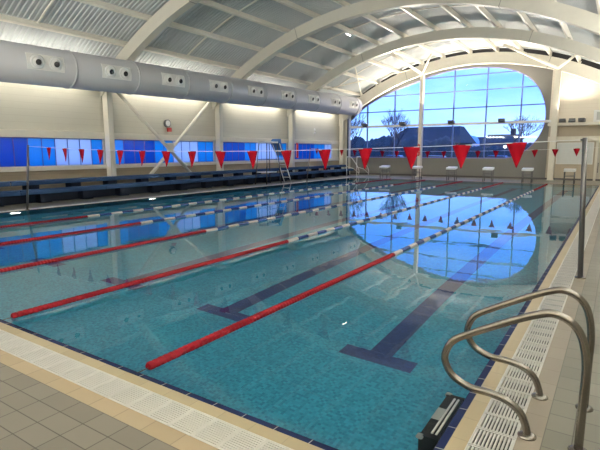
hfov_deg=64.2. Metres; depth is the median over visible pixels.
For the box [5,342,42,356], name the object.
gutter grating
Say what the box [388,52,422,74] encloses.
strut
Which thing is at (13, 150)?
window
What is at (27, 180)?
post
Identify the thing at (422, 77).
steel column
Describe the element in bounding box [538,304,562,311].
gutter grating
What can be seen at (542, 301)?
gutter grating
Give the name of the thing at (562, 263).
gutter grating
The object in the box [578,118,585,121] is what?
floodlight
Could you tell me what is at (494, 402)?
gutter grating
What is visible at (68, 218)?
lane rope
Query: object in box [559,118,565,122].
floodlight
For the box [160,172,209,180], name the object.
bench
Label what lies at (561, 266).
gutter grating
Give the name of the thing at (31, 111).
wall
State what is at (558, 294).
gutter grating
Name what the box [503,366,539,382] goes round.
gutter grating
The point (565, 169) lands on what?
starting block
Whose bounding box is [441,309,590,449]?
grab rail
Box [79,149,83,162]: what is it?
pennant
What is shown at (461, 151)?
pennant
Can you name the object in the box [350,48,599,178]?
wall
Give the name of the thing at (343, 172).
bench
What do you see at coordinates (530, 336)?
gutter grating
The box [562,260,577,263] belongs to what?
gutter grating
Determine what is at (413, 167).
starting block
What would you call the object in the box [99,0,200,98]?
roof beam
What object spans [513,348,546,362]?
gutter grating
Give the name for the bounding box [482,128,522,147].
house
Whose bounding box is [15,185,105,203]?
bench
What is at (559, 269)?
gutter grating
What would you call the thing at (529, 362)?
gutter grating
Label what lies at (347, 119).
downpipe
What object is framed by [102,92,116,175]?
steel column
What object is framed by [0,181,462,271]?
lane rope
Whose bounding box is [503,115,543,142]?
bare tree
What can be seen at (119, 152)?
pennant
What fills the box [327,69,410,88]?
strut
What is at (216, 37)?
ceiling
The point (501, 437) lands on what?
gutter grating
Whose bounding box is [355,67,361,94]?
strut
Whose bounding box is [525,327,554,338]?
gutter grating
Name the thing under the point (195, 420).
gutter grating
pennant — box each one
[47,147,50,158]
[62,148,66,160]
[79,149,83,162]
[97,150,102,162]
[117,150,122,164]
[139,151,144,165]
[162,151,169,166]
[188,151,195,167]
[215,151,225,167]
[247,151,257,168]
[281,150,291,168]
[318,149,330,168]
[358,148,371,169]
[403,147,419,168]
[453,145,470,168]
[507,142,526,167]
[552,149,558,155]
[573,148,579,155]
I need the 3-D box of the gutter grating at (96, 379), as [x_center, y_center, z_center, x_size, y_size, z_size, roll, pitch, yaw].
[-1.498,1.148,3.507,0.197,0.031,0.226,6,10,33]
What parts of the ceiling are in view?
sag rail, sag rail, sag rail, sag rail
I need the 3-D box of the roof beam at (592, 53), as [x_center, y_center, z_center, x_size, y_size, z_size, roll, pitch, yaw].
[7.122,-7.396,23.540,18.810,4.349,0.324,6,10,33]
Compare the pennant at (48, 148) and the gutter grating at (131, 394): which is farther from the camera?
the pennant at (48, 148)
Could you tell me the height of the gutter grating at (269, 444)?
0.031 m
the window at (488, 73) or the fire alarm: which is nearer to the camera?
the fire alarm
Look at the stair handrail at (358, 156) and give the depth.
31.90 m
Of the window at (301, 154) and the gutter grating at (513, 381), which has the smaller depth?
the gutter grating at (513, 381)
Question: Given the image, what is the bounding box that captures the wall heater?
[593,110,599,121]
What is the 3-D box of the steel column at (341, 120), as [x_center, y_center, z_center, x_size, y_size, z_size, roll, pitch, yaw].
[2.993,-5.636,34.281,0.400,3.981,0.340,6,10,33]
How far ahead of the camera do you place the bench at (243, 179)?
23.46 m
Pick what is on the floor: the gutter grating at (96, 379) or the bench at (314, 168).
the bench at (314, 168)
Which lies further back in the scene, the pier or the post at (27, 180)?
the pier
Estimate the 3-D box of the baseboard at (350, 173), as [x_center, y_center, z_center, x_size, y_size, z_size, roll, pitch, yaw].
[11.028,-3.049,30.178,18.850,0.100,0.080,6,10,33]
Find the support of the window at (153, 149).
in the wall at (31, 111)
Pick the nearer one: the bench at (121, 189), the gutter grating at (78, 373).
the gutter grating at (78, 373)
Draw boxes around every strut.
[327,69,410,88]
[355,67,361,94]
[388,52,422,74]
[422,53,431,73]
[503,43,557,68]
[558,54,575,68]
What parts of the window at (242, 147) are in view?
panel, panel, panel, panel, panel, panel, panel, panel, panel, panel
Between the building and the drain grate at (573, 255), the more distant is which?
the building
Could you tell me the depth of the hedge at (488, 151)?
63.67 m
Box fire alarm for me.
[164,120,171,131]
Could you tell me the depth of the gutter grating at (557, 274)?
6.42 m
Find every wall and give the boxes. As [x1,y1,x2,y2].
[0,82,339,190]
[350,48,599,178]
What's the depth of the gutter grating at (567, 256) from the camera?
7.59 m
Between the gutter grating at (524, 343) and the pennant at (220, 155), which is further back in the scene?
the pennant at (220, 155)
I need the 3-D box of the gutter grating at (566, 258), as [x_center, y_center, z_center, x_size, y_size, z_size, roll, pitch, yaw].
[4.198,0.543,7.378,0.226,0.031,0.197,6,10,33]
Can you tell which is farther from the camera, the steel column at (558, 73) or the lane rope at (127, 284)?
the steel column at (558, 73)
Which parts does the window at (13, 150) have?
panel, panel, panel, panel, panel, panel, panel, panel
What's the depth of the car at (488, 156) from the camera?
46.48 m
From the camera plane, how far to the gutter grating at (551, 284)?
5.95 m
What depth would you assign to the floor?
3.11 m
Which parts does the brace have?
node plate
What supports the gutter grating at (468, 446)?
in the trim at (537, 413)
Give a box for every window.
[0,137,103,166]
[115,139,212,163]
[223,142,285,160]
[295,143,330,158]
[351,67,545,157]
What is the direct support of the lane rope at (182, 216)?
on the pool water
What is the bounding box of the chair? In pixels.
[255,139,290,184]
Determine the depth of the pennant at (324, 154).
8.20 m
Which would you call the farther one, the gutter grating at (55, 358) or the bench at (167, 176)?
the bench at (167, 176)
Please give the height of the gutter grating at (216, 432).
0.031 m
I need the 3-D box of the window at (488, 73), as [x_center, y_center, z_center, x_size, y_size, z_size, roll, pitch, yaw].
[8.808,-7.144,31.095,13.049,5.607,0.130,6,10,33]
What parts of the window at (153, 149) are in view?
panel, panel, panel, panel, panel, panel, panel, panel, panel, panel, panel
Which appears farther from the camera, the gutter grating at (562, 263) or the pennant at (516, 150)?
the gutter grating at (562, 263)
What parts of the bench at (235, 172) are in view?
seat, rail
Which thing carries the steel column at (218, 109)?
on the floor
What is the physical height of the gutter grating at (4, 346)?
0.031 m
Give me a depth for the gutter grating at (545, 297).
5.42 m
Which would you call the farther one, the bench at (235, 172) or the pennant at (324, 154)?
the bench at (235, 172)
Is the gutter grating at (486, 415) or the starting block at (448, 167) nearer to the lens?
the gutter grating at (486, 415)
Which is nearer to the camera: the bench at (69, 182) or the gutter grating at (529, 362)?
the gutter grating at (529, 362)
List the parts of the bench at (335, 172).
seat, rail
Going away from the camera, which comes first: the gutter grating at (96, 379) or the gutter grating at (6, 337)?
the gutter grating at (96, 379)
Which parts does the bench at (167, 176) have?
seat, rail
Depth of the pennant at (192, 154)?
9.92 m
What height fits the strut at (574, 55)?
0.373 m
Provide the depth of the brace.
20.91 m
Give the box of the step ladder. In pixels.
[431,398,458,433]
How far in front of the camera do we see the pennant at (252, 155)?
9.06 m
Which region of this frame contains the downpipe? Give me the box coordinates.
[347,119,348,168]
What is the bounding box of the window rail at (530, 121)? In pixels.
[350,120,550,127]
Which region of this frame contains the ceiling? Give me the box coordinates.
[0,0,599,97]
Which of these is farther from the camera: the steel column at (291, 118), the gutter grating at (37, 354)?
the steel column at (291, 118)
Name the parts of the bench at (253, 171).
seat, rail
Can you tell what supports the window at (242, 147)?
in the wall at (31, 111)
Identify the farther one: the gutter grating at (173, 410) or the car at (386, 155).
the car at (386, 155)
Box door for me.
[593,141,599,180]
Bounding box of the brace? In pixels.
[116,93,210,178]
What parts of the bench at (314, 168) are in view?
rail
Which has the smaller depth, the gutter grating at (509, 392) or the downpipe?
the gutter grating at (509, 392)
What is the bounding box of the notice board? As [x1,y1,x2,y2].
[556,142,593,164]
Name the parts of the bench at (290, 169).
rail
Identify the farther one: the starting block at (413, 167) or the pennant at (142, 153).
the starting block at (413, 167)
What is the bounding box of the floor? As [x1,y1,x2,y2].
[0,174,599,449]
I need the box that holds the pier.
[344,117,350,173]
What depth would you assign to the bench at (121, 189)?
18.65 m
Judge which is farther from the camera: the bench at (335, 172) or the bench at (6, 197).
the bench at (335, 172)
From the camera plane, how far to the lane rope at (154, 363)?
5.14 m
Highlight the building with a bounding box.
[392,126,476,145]
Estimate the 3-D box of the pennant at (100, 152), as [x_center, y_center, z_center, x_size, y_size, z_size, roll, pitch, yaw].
[-4.857,-1.658,11.621,0.267,0.342,0.035,6,10,33]
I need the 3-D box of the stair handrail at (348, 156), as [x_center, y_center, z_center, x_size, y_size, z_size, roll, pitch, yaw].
[3.661,-4.094,33.007,0.052,1.324,1.908,6,10,33]
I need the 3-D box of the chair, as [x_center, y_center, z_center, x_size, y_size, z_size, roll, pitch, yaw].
[-1.348,-3.291,24.735,0.768,2.290,2.264,6,10,33]
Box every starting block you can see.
[379,165,389,177]
[412,166,422,179]
[446,166,457,180]
[482,167,493,181]
[521,168,533,182]
[563,168,575,184]
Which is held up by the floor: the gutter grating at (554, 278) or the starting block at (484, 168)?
the starting block at (484, 168)
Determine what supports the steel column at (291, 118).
on the floor
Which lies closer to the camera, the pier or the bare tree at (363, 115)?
the pier
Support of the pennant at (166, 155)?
hanging from the rope at (580, 139)
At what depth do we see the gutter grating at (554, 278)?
6.25 m
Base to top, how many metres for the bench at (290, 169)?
0.700 m
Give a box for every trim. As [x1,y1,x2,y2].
[0,177,599,449]
[0,178,598,449]
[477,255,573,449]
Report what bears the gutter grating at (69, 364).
in the trim at (537, 413)
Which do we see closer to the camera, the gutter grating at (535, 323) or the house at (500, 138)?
the gutter grating at (535, 323)
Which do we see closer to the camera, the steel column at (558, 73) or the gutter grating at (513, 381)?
the gutter grating at (513, 381)
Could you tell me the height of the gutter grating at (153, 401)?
0.031 m
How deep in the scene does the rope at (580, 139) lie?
7.98 m
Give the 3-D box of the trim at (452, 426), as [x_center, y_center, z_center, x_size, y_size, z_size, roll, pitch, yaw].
[1.956,-0.815,16.311,13.290,0.059,25.000,6,10,33]
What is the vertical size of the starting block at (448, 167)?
0.781 m
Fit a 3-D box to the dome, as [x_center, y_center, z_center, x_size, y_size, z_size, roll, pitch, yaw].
[30.274,-13.514,84.563,2.700,4.540,2.700,6,10,33]
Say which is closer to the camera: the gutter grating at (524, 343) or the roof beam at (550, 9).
the gutter grating at (524, 343)
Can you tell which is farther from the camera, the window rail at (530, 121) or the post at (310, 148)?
the window rail at (530, 121)
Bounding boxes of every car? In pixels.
[385,155,403,156]
[485,155,507,157]
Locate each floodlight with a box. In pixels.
[498,118,504,122]
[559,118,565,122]
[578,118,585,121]
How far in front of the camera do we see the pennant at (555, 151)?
19.45 m
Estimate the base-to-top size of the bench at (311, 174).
0.440 m
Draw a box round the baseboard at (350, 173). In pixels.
[350,173,599,180]
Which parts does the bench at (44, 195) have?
seat, rail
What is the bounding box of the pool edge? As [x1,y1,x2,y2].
[0,177,599,449]
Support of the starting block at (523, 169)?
on the floor
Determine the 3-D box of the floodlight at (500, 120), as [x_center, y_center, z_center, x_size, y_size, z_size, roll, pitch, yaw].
[11.894,-6.157,28.229,0.392,0.244,0.320,5,10,30]
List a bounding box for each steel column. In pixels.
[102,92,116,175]
[215,103,223,176]
[288,112,294,171]
[339,118,344,168]
[417,74,424,176]
[547,69,561,179]
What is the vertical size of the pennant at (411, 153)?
0.344 m
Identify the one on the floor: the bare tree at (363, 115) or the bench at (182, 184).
the bench at (182, 184)
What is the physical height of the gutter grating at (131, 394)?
0.031 m
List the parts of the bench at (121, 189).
seat, rail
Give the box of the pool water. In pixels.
[0,178,597,449]
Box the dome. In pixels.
[472,136,479,146]
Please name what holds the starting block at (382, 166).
on the floor
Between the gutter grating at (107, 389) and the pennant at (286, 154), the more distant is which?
the pennant at (286, 154)
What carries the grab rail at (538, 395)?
on the floor
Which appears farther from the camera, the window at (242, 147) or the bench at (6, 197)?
the window at (242, 147)
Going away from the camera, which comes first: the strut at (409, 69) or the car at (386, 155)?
the strut at (409, 69)
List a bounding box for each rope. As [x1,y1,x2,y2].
[0,179,389,227]
[0,180,424,244]
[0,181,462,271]
[3,182,502,319]
[29,139,580,151]
[137,184,547,372]
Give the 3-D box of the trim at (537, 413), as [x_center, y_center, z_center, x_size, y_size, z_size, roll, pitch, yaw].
[1.956,-0.786,16.316,14.190,0.120,25.900,6,10,33]
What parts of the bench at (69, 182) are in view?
seat, rail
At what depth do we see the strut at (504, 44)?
25.95 m
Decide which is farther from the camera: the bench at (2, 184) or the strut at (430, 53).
the strut at (430, 53)
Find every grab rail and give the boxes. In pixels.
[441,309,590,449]
[464,287,594,412]
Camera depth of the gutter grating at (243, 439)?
2.76 m
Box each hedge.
[351,134,455,156]
[466,143,532,157]
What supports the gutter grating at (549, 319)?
in the trim at (537, 413)
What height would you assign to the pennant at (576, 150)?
0.318 m
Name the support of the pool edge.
attached to the basin
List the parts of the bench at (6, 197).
seat, rail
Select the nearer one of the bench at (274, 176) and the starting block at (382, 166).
the bench at (274, 176)
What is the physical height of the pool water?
0.001 m
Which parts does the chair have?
leg, leg, seat, leg, blue panel, leg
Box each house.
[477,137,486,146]
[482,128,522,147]
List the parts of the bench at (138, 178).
seat, rail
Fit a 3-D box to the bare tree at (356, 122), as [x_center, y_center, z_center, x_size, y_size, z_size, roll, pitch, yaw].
[6.639,-10.373,59.918,4.182,6.146,3.333,6,10,33]
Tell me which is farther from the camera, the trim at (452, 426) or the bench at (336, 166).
the bench at (336, 166)
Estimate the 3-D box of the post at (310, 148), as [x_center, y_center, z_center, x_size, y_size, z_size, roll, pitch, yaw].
[0.464,-3.270,26.028,0.319,1.836,0.101,6,10,33]
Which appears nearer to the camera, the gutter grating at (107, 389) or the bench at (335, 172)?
the gutter grating at (107, 389)
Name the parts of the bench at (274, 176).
seat, rail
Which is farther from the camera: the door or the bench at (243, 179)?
the door
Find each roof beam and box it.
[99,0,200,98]
[212,0,599,109]
[287,26,599,116]
[339,50,599,121]
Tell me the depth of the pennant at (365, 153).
7.76 m
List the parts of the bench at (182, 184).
seat, rail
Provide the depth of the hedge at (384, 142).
65.69 m
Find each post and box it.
[25,145,29,209]
[306,148,310,181]
[574,138,587,278]
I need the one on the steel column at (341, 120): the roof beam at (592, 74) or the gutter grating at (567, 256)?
the roof beam at (592, 74)
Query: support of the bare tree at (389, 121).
on the ground
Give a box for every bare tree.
[350,119,369,155]
[351,115,366,134]
[380,110,407,154]
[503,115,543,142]
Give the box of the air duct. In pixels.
[0,40,361,114]
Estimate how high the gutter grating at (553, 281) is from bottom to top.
0.031 m
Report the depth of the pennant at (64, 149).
12.45 m
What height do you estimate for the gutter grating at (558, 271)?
0.031 m
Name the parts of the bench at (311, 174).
seat, rail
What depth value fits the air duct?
17.04 m
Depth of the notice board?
27.08 m
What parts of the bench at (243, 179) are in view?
seat, rail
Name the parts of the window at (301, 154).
panel, panel, panel, panel, panel, panel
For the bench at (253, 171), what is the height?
0.700 m
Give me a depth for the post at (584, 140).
6.16 m
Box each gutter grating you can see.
[0,333,18,342]
[0,337,30,350]
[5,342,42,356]
[17,347,56,362]
[30,353,69,368]
[44,358,84,374]
[58,364,100,381]
[73,371,116,389]
[90,377,134,397]
[108,385,152,406]
[126,392,172,415]
[146,400,193,424]
[168,409,216,435]
[191,418,241,447]
[216,429,267,449]
[256,439,293,449]
[464,443,486,449]
[468,427,515,449]
[476,412,520,438]
[484,399,526,421]
[491,387,531,407]
[497,376,534,394]
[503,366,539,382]
[508,357,543,372]
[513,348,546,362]
[517,341,549,353]
[521,333,551,345]
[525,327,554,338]
[528,321,556,330]
[532,317,558,324]
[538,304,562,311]
[540,300,564,307]
[543,296,566,302]
[547,293,567,297]
[549,283,570,288]
[551,280,572,285]
[553,277,573,281]
[555,273,574,278]
[557,270,575,275]
[558,268,576,271]
[559,265,577,268]
[561,262,577,266]
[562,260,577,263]
[563,257,577,260]
[565,255,577,258]
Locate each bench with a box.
[0,182,9,186]
[0,190,20,206]
[5,177,95,189]
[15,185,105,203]
[93,174,159,184]
[101,181,169,196]
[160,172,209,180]
[165,177,219,190]
[205,170,250,176]
[215,175,259,186]
[245,168,283,174]
[256,173,291,182]
[284,166,311,172]
[287,171,319,179]
[310,165,334,170]
[315,169,342,177]
[334,165,345,168]
[339,169,353,175]
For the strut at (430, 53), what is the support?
attached to the steel column at (422, 77)
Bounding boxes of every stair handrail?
[346,156,358,175]
[356,156,368,175]
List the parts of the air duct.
nozzle plate, nozzle plate, nozzle plate, nozzle plate, nozzle plate, nozzle plate, nozzle plate, nozzle plate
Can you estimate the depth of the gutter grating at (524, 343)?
4.09 m
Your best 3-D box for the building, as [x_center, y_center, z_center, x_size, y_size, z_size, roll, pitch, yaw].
[21.965,-13.543,81.019,13.000,5.900,10.000,6,10,33]

